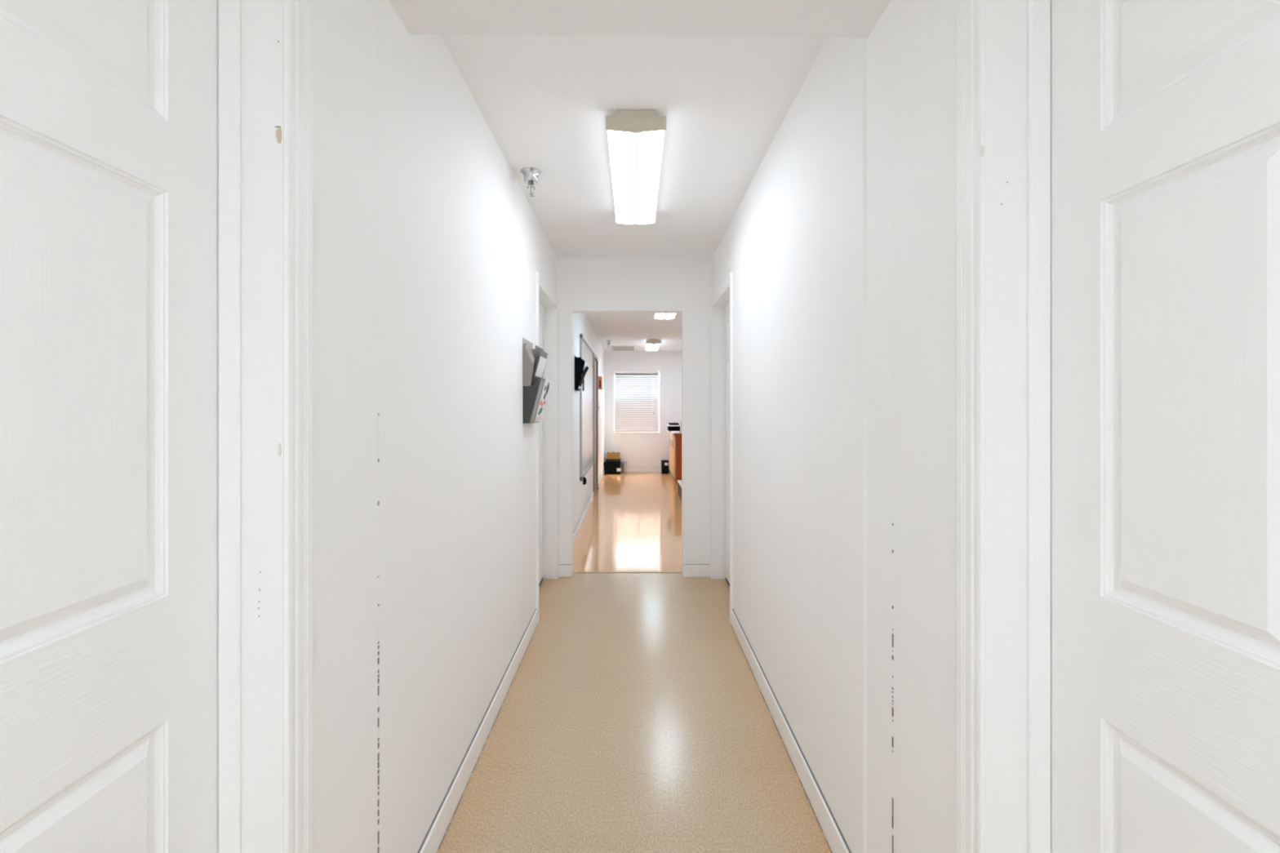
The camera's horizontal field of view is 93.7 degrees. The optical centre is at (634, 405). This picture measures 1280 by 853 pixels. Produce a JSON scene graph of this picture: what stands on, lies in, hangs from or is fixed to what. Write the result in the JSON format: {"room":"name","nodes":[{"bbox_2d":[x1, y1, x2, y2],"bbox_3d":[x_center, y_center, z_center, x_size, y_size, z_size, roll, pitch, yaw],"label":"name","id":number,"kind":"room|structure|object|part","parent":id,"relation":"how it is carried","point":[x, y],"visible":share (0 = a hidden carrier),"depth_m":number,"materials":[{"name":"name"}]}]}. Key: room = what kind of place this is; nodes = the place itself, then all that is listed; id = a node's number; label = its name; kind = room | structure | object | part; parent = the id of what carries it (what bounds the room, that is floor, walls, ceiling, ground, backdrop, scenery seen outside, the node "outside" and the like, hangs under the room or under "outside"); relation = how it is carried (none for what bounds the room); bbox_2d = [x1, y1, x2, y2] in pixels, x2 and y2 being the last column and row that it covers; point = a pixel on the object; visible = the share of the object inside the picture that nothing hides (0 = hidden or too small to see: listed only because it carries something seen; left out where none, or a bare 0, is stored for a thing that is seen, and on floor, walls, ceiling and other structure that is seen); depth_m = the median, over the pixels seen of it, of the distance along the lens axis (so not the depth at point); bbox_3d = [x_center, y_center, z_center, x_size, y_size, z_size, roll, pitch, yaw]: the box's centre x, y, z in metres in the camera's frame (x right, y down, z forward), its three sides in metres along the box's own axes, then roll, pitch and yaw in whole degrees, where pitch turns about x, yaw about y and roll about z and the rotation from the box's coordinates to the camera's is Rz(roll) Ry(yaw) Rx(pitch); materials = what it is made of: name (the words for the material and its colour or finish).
{"room":"office corridor","nodes":[
{"label":"office corridor","id":0,"kind":"room"},
{"bbox_2d":[313,0,604,852],"bbox_3d":[-0.693,0.089,3.900,0.215,2.480,16.200,0,0,0],"label":"wall","id":1,"kind":"structure","parent":0,"point":[362,47],"depth_m":1.58,"materials":[{"name":"paint"}]},
{"bbox_2d":[0,0,217,852],"bbox_3d":[-0.674,0.286,0.562,0.101,2.030,0.862,0,0,0],"label":"door","id":2,"kind":"structure","parent":1,"relation":"in","point":[108,108],"depth_m":0.79,"materials":[{"name":"paint"}]},
{"bbox_2d":[217,0,313,852],"bbox_3d":[-0.645,0.252,0.562,0.150,2.114,1.016,0,0,0],"label":"door frame","id":3,"kind":"structure","parent":1,"relation":"attached to","point":[265,47],"depth_m":1.00,"materials":[{"name":"paint"}]},
{"bbox_3d":[-0.577,0.252,0.562,0.015,2.114,1.016,0,0,0],"label":"casing","id":4,"kind":"part","parent":3,"relation":"part of","materials":[{"name":"paint"}]},
{"bbox_2d":[377,413,378,852],"bbox_3d":[-0.595,0.174,1.371,0.021,2.270,0.005,0,0,0],"label":"trim","id":5,"kind":"structure","parent":1,"relation":"attached to","point":[378,414],"depth_m":1.37,"materials":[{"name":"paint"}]},
{"bbox_2d":[417,608,537,852],"bbox_3d":[-0.586,1.263,2.584,0.014,0.092,2.026,0,0,0],"label":"baseboard","id":6,"kind":"structure","parent":1,"relation":"attached to","point":[431,842],"depth_m":2.15,"materials":[{"name":"paint"}]},
{"bbox_2d":[438,626,537,848],"bbox_3d":[-0.577,1.308,2.628,0.004,0.002,1.856,0,0,0],"label":"baseboard edge","id":7,"kind":"structure","parent":1,"relation":"attached to","point":[536,626],"depth_m":2.22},
{"bbox_2d":[522,337,546,423],"bbox_3d":[-0.541,-0.133,3.321,0.103,0.452,0.309,0,0,0],"label":"file organizer","id":8,"kind":"object","parent":1,"relation":"attached to","point":[530,391],"visible":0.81,"depth_m":3.17,"materials":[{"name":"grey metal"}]},
{"bbox_3d":[-0.591,-0.133,3.321,0.005,0.452,0.307,0,0,0],"label":"plate","id":9,"kind":"part","parent":8,"relation":"part of","materials":[{"name":"grey metal"}]},
{"bbox_3d":[-0.556,-0.218,3.169,0.063,0.219,0.002,0,0,0],"label":"panel","id":10,"kind":"part","parent":8,"relation":"part of","materials":[{"name":"beige metal"}]},
{"bbox_3d":[-0.541,-0.025,3.169,0.093,0.236,0.002,0,0,0],"label":"panel","id":11,"kind":"part","parent":8,"relation":"part of","materials":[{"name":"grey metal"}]},
{"bbox_2d":[530,345,543,383],"bbox_3d":[-0.547,-0.217,3.326,0.048,0.212,0.257,0,0,0],"label":"folder","id":12,"kind":"object","parent":8,"relation":"in","point":[537,349],"visible":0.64,"depth_m":3.28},
{"bbox_3d":[-0.522,-0.027,3.321,0.065,0.240,0.307,0,0,0],"label":"plate","id":13,"kind":"part","parent":8,"relation":"part of","materials":[{"name":"metal"}]},
{"bbox_2d":[530,380,544,422],"bbox_3d":[-0.521,-0.024,3.274,0.058,0.223,0.188,0,0,0],"label":"leaflet","id":14,"kind":"object","parent":8,"relation":"in","point":[542,382],"visible":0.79,"depth_m":3.23,"materials":[{"name":"beige paper"}]},
{"bbox_3d":[-0.526,-0.187,3.321,0.043,0.156,0.307,0,0,0],"label":"plate","id":15,"kind":"part","parent":8,"relation":"part of","materials":[{"name":"grey metal"}]},
{"bbox_2d":[534,355,546,377],"bbox_3d":[-0.516,-0.212,3.321,0.030,0.106,0.237,0,0,0],"label":"paper card","id":16,"kind":"object","parent":8,"relation":"in","point":[542,362],"visible":0.86,"depth_m":3.31,"materials":[{"name":"white paper"}]},
{"bbox_2d":[534,377,551,422],"bbox_3d":[-0.512,-0.033,3.373,0.063,0.240,0.215,0,0,0],"label":"flyer","id":17,"kind":"object","parent":8,"relation":"in","point":[547,382],"visible":1,"depth_m":3.36,"materials":[{"name":"white paper"}]},
{"bbox_2d":[539,350,547,359],"bbox_3d":[-0.527,-0.207,3.346,0.056,0.186,0.237,0,0,0],"label":"folder","id":18,"kind":"object","parent":8,"relation":"in","point":[544,354],"visible":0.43,"depth_m":3.33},
{"bbox_2d":[538,302,543,583],"bbox_3d":[-0.702,0.266,4.101,0.035,2.030,0.846,0,0,0],"label":"door","id":19,"kind":"structure","parent":1,"relation":"in","point":[540,307],"depth_m":4.42,"materials":[{"name":"paint"}]},
{"bbox_2d":[536,271,559,622],"bbox_3d":[-0.657,0.251,4.104,0.162,2.116,0.990,0,0,0],"label":"door frame","id":20,"kind":"structure","parent":1,"relation":"attached to","point":[545,296],"depth_m":4.53,"materials":[{"name":"paint"}]},
{"bbox_2d":[574,355,588,391],"bbox_3d":[-0.528,-0.321,6.020,0.124,0.340,0.280,0,0,0],"label":"pocket","id":21,"kind":"object","parent":1,"relation":"attached to","point":[579,362],"visible":0.98,"depth_m":5.88,"materials":[{"name":"black plastic"}]},
{"bbox_3d":[-0.540,-0.314,5.881,0.089,0.321,0.003,0,0,0],"label":"panel","id":22,"kind":"part","parent":21,"relation":"part of","materials":[{"name":"black plastic"}]},
{"bbox_3d":[-0.517,-0.271,6.020,0.102,0.240,0.280,0,0,0],"label":"plate","id":23,"kind":"part","parent":21,"relation":"part of","materials":[{"name":"black plastic"}]},
{"bbox_2d":[578,362,586,389],"bbox_3d":[-0.522,-0.303,6.045,0.072,0.265,0.190,0,0,0],"label":"sheaf","id":24,"kind":"object","parent":21,"relation":"in","point":[585,363],"visible":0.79,"depth_m":6.01,"materials":[{"name":"white paper"}]},
{"bbox_2d":[582,476,586,484],"bbox_3d":[-0.569,0.864,6.890,0.037,0.090,0.060,0,0,0],"label":"bumper cover","id":25,"kind":"object","parent":1,"relation":"attached to","point":[584,477],"visible":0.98,"depth_m":6.87,"materials":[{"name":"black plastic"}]},
{"bbox_2d":[579,333,593,480],"bbox_3d":[-0.573,0.018,7.399,0.030,1.581,1.922,0,0,0],"label":"whiteboard","id":26,"kind":"object","parent":1,"relation":"attached to","point":[586,353],"visible":1,"depth_m":7.22,"materials":[{"name":"metal"}]},
{"bbox_2d":[573,467,604,543],"bbox_3d":[-0.583,1.263,8.237,0.014,0.092,7.024,0,0,0],"label":"baseboard","id":27,"kind":"structure","parent":1,"relation":"attached to","point":[579,525],"depth_m":6.94,"materials":[{"name":"paint"}]},
{"bbox_2d":[593,352,598,497],"bbox_3d":[-0.601,0.279,9.000,0.074,2.060,0.920,0,0,0],"label":"door","id":28,"kind":"structure","parent":1,"relation":"in","point":[595,357],"depth_m":9.13,"materials":[{"name":"brown wood"}]},
{"bbox_2d":[598,376,602,389],"bbox_3d":[-0.558,-0.371,9.762,0.064,0.210,0.136,0,0,0],"label":"alarm box","id":29,"kind":"object","parent":1,"relation":"attached to","point":[600,378],"visible":0.91,"depth_m":9.70,"materials":[{"name":"orange plastic"}]},
{"bbox_2d":[583,313,681,351],"bbox_3d":[0.300,-1.153,8.380,2.400,0.160,7.440,0,0,0],"label":"ceiling","id":30,"kind":"structure","parent":0,"point":[634,330],"depth_m":8.52,"materials":[{"name":"paint"}]},
{"bbox_2d":[605,340,611,347],"bbox_3d":[-0.425,-1.012,9.850,0.100,0.123,0.100,0,0,0],"label":"sprinkler head","id":31,"kind":"object","parent":30,"relation":"attached to","point":[608,342],"visible":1,"depth_m":9.83},
{"bbox_2d":[611,346,634,350],"bbox_3d":[-0.210,-1.066,11.160,0.420,0.014,0.720,0,0,0],"label":"ceiling vent","id":32,"kind":"object","parent":30,"relation":"in","point":[614,348],"visible":1,"depth_m":11.06,"materials":[{"name":"white metal"}]},
{"bbox_2d":[645,338,661,351],"bbox_3d":[0.315,-1.031,10.250,0.231,0.084,1.200,0,0,0],"label":"ceiling light","id":33,"kind":"object","parent":30,"relation":"attached to","point":[652,344],"visible":1,"depth_m":9.83,"materials":[{"name":"white plastic"}]},
{"bbox_2d":[645,343,660,351],"bbox_3d":[0.315,-1.015,10.250,0.225,0.044,1.176,0,0,0],"label":"diffuser","id":34,"kind":"object","parent":33,"relation":"attached to","point":[650,347],"depth_m":10.23,"materials":[{"name":"white plastic"}]},
{"bbox_2d":[654,313,675,319],"bbox_3d":[0.345,-1.031,6.300,0.231,0.084,1.200,0,0,0],"label":"ceiling light","id":35,"kind":"object","parent":30,"relation":"attached to","point":[657,316],"visible":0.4,"depth_m":6.70,"materials":[{"name":"white plastic"}]},
{"bbox_2d":[440,34,826,257],"bbox_3d":[0.000,-1.181,3.080,1.800,0.100,3.160,0,0,0],"label":"ceiling","id":36,"kind":"structure","parent":0,"point":[545,101],"depth_m":2.35,"materials":[{"name":"paint"}]},
{"bbox_2d":[520,167,541,198],"bbox_3d":[-0.500,-1.070,2.895,0.100,0.123,0.100,0,0,0],"label":"sprinkler head","id":37,"kind":"object","parent":36,"relation":"attached to","point":[531,175],"visible":1,"depth_m":2.87},
{"bbox_2d":[605,110,666,226],"bbox_3d":[0.006,-1.089,2.890,0.231,0.084,1.200,0,0,0],"label":"ceiling light","id":38,"kind":"object","parent":36,"relation":"attached to","point":[635,137],"visible":1,"depth_m":2.60,"materials":[{"name":"white plastic"}]},
{"bbox_2d":[435,472,831,852],"bbox_3d":[0.300,1.359,3.900,2.400,0.100,16.400,0,0,0],"label":"floor","id":39,"kind":"structure","parent":0,"point":[634,717],"depth_m":2.45,"materials":[{"name":"beige plastic"}]},
{"bbox_2d":[604,462,621,474],"bbox_3d":[-0.423,1.202,11.589,0.323,0.215,0.276,0,0,0],"label":"storage box","id":40,"kind":"object","parent":39,"relation":"on","point":[610,468],"visible":0.98,"depth_m":11.46,"materials":[{"name":"black plastic"}]},
{"bbox_3d":[-0.423,1.114,11.590,0.323,0.040,0.274,0,0,0],"label":"lid","id":41,"kind":"part","parent":40,"relation":"part of","materials":[{"name":"black plastic"}]},
{"bbox_2d":[605,457,620,462],"bbox_3d":[-0.407,1.059,11.576,0.279,0.070,0.248,0,0,0],"label":"document tray","id":42,"kind":"object","parent":40,"relation":"on","point":[606,460],"visible":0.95,"depth_m":11.46,"materials":[{"name":"black plastic"}]},
{"bbox_2d":[606,452,619,459],"bbox_3d":[-0.408,0.995,11.582,0.253,0.182,0.204,0,0,0],"label":"cardboard box","id":43,"kind":"object","parent":42,"relation":"in","point":[613,455],"visible":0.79,"depth_m":11.48,"materials":[{"name":"brown cardboard"}]},
{"bbox_2d":[621,461,626,473],"bbox_3d":[-0.197,1.199,11.640,0.116,0.220,0.114,0,0,0],"label":"plastic bag","id":44,"kind":"object","parent":39,"relation":"on","point":[624,464],"visible":1,"depth_m":11.60,"materials":[{"name":"plastic"}]},
{"bbox_2d":[661,460,668,474],"bbox_3d":[0.591,1.186,11.614,0.136,0.246,0.241,0,0,0],"label":"file box","id":45,"kind":"object","parent":39,"relation":"on","point":[664,464],"visible":1,"depth_m":11.50,"materials":[{"name":"black plastic"}]},
{"bbox_2d":[669,431,681,481],"bbox_3d":[0.951,0.884,10.690,0.619,0.850,1.560,0,0,0],"label":"base cabinet","id":46,"kind":"object","parent":39,"relation":"on","point":[675,446],"visible":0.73,"depth_m":9.92,"materials":[{"name":"orange wood"}]},
{"bbox_3d":[0.677,0.862,11.206,0.019,0.705,0.507,0,0,0],"label":"door","id":47,"kind":"part","parent":46,"relation":"part of","materials":[{"name":"beige wood"}]},
{"bbox_3d":[0.677,0.862,10.693,0.019,0.705,0.507,0,0,0],"label":"door","id":48,"kind":"part","parent":46,"relation":"part of","materials":[{"name":"beige wood"}]},
{"bbox_2d":[666,422,679,431],"bbox_3d":[0.744,0.391,11.105,0.263,0.137,0.450,0,0,0],"label":"printer","id":49,"kind":"object","parent":46,"relation":"on","point":[671,426],"visible":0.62,"depth_m":10.90,"materials":[{"name":"black plastic"}]},
{"bbox_3d":[0.725,0.337,11.110,0.170,0.030,0.380,0,0,0],"label":"scanner lid","id":50,"kind":"part","parent":49,"relation":"part of","materials":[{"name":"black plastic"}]},
{"bbox_3d":[0.677,0.862,10.180,0.019,0.705,0.507,0,0,0],"label":"door","id":51,"kind":"part","parent":46,"relation":"part of","materials":[{"name":"beige wood"}]},
{"bbox_2d":[671,431,679,440],"bbox_3d":[0.720,0.533,10.510,0.136,0.152,0.420,0,0,0],"label":"paper sheet","id":52,"kind":"object","parent":46,"relation":"hanging from","point":[672,432],"visible":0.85,"depth_m":10.35,"materials":[{"name":"white paper"}]},
{"bbox_2d":[677,480,681,500],"bbox_3d":[0.795,1.208,8.425,0.319,0.203,0.970,0,0,0],"label":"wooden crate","id":53,"kind":"object","parent":39,"relation":"on","point":[679,482],"visible":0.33,"depth_m":8.56,"materials":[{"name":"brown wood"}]},
{"bbox_2d":[557,257,711,576],"bbox_3d":[0.000,0.089,4.660,1.500,2.480,0.120,0,0,0],"label":"wall","id":54,"kind":"structure","parent":0,"point":[683,286],"depth_m":4.60,"materials":[{"name":"paint"}]},
{"bbox_2d":[559,564,571,577],"bbox_3d":[-0.529,1.263,4.595,0.097,0.092,0.014,0,0,0],"label":"baseboard","id":55,"kind":"structure","parent":54,"relation":"attached to","point":[565,570],"depth_m":4.59,"materials":[{"name":"paint"}]},
{"bbox_2d":[573,572,681,573],"bbox_3d":[-0.054,1.310,4.705,0.856,0.006,0.014,0,0,0],"label":"trim","id":56,"kind":"structure","parent":54,"relation":"attached to","point":[573,572],"depth_m":4.70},
{"bbox_2d":[683,564,709,577],"bbox_3d":[0.476,1.263,4.595,0.204,0.092,0.014,0,0,0],"label":"baseboard","id":57,"kind":"structure","parent":54,"relation":"attached to","point":[689,570],"depth_m":4.59,"materials":[{"name":"paint"}]},
{"bbox_2d":[388,0,891,38],"bbox_3d":[0.000,-1.104,-1.367,1.800,0.336,5.866,0,0,0],"label":"ceiling","id":58,"kind":"structure","parent":0,"point":[803,19],"depth_m":1.47,"materials":[{"name":"paint"}]},
{"bbox_2d":[604,351,681,467],"bbox_3d":[0.346,0.103,11.830,2.168,2.452,0.160,0,0,0],"label":"wall","id":59,"kind":"structure","parent":0,"point":[637,450],"depth_m":11.75,"materials":[{"name":"paint"}]},
{"bbox_2d":[614,371,659,433],"bbox_3d":[0.049,-0.070,11.812,0.882,1.222,0.165,0,0,0],"label":"window","id":60,"kind":"structure","parent":59,"relation":"in","point":[659,371],"depth_m":11.84,"materials":[{"name":"paint"}]},
{"bbox_2d":[614,371,658,431],"bbox_3d":[0.043,-0.084,11.784,0.866,1.190,0.078,0,0,0],"label":"window blind","id":61,"kind":"object","parent":60,"relation":"attached to","point":[636,393],"visible":1,"depth_m":11.79,"materials":[{"name":"paint"}]},
{"bbox_3d":[0.043,0.502,11.795,0.862,0.018,0.044,0,0,0],"label":"rail","id":62,"kind":"part","parent":61,"relation":"part of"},
{"bbox_3d":[0.049,0.532,11.793,0.882,0.018,0.125,0,0,0],"label":"sill","id":63,"kind":"part","parent":60,"relation":"part of","materials":[{"name":"paint"}]},
{"bbox_3d":[0.049,-0.079,11.875,0.882,1.204,0.040,0,0,0],"label":"frame","id":64,"kind":"part","parent":60,"relation":"part of","materials":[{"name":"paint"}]},
{"bbox_2d":[620,467,671,472],"bbox_3d":[0.346,1.263,11.745,1.840,0.092,0.014,0,0,0],"label":"baseboard","id":65,"kind":"structure","parent":59,"relation":"attached to","point":[628,469],"depth_m":11.74,"materials":[{"name":"paint"}]},
{"bbox_2d":[711,0,955,852],"bbox_3d":[0.696,0.089,0.230,0.209,2.480,8.860,0,0,0],"label":"wall","id":66,"kind":"structure","parent":0,"point":[794,246],"depth_m":1.57,"materials":[{"name":"paint"}]},
{"bbox_2d":[709,271,733,623],"bbox_3d":[0.657,0.251,4.104,0.162,2.116,0.990,0,0,0],"label":"door frame","id":67,"kind":"structure","parent":66,"relation":"attached to","point":[723,295],"depth_m":4.53,"materials":[{"name":"paint"}]},
{"bbox_2d":[724,302,729,583],"bbox_3d":[0.702,0.266,4.101,0.035,2.030,0.846,0,0,0],"label":"door","id":68,"kind":"structure","parent":66,"relation":"in","point":[727,307],"depth_m":4.41,"materials":[{"name":"paint"}]},
{"bbox_2d":[730,608,851,852],"bbox_3d":[0.586,1.263,2.583,0.014,0.092,2.028,0,0,0],"label":"baseboard","id":69,"kind":"structure","parent":66,"relation":"attached to","point":[831,829],"depth_m":2.16,"materials":[{"name":"paint"}]},
{"bbox_2d":[892,523,893,852],"bbox_3d":[0.607,0.174,1.386,0.021,2.270,0.005,0,0,0],"label":"trim","id":70,"kind":"structure","parent":66,"relation":"attached to","point":[892,523],"depth_m":1.39,"materials":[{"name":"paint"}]},
{"bbox_2d":[955,0,1051,852],"bbox_3d":[0.657,0.252,0.573,0.150,2.114,1.036,0,0,0],"label":"door frame","id":71,"kind":"structure","parent":66,"relation":"attached to","point":[1003,47],"depth_m":1.02,"materials":[{"name":"paint"}]},
{"bbox_3d":[0.589,0.252,0.573,0.015,2.114,1.036,0,0,0],"label":"casing","id":72,"kind":"part","parent":71,"relation":"part of","materials":[{"name":"paint"}]},
{"bbox_2d":[1051,0,1279,852],"bbox_3d":[0.688,0.286,0.582,0.101,2.030,0.862,0,0,0],"label":"door","id":73,"kind":"structure","parent":66,"relation":"in","point":[1166,113],"depth_m":0.80,"materials":[{"name":"paint"}]}
]}

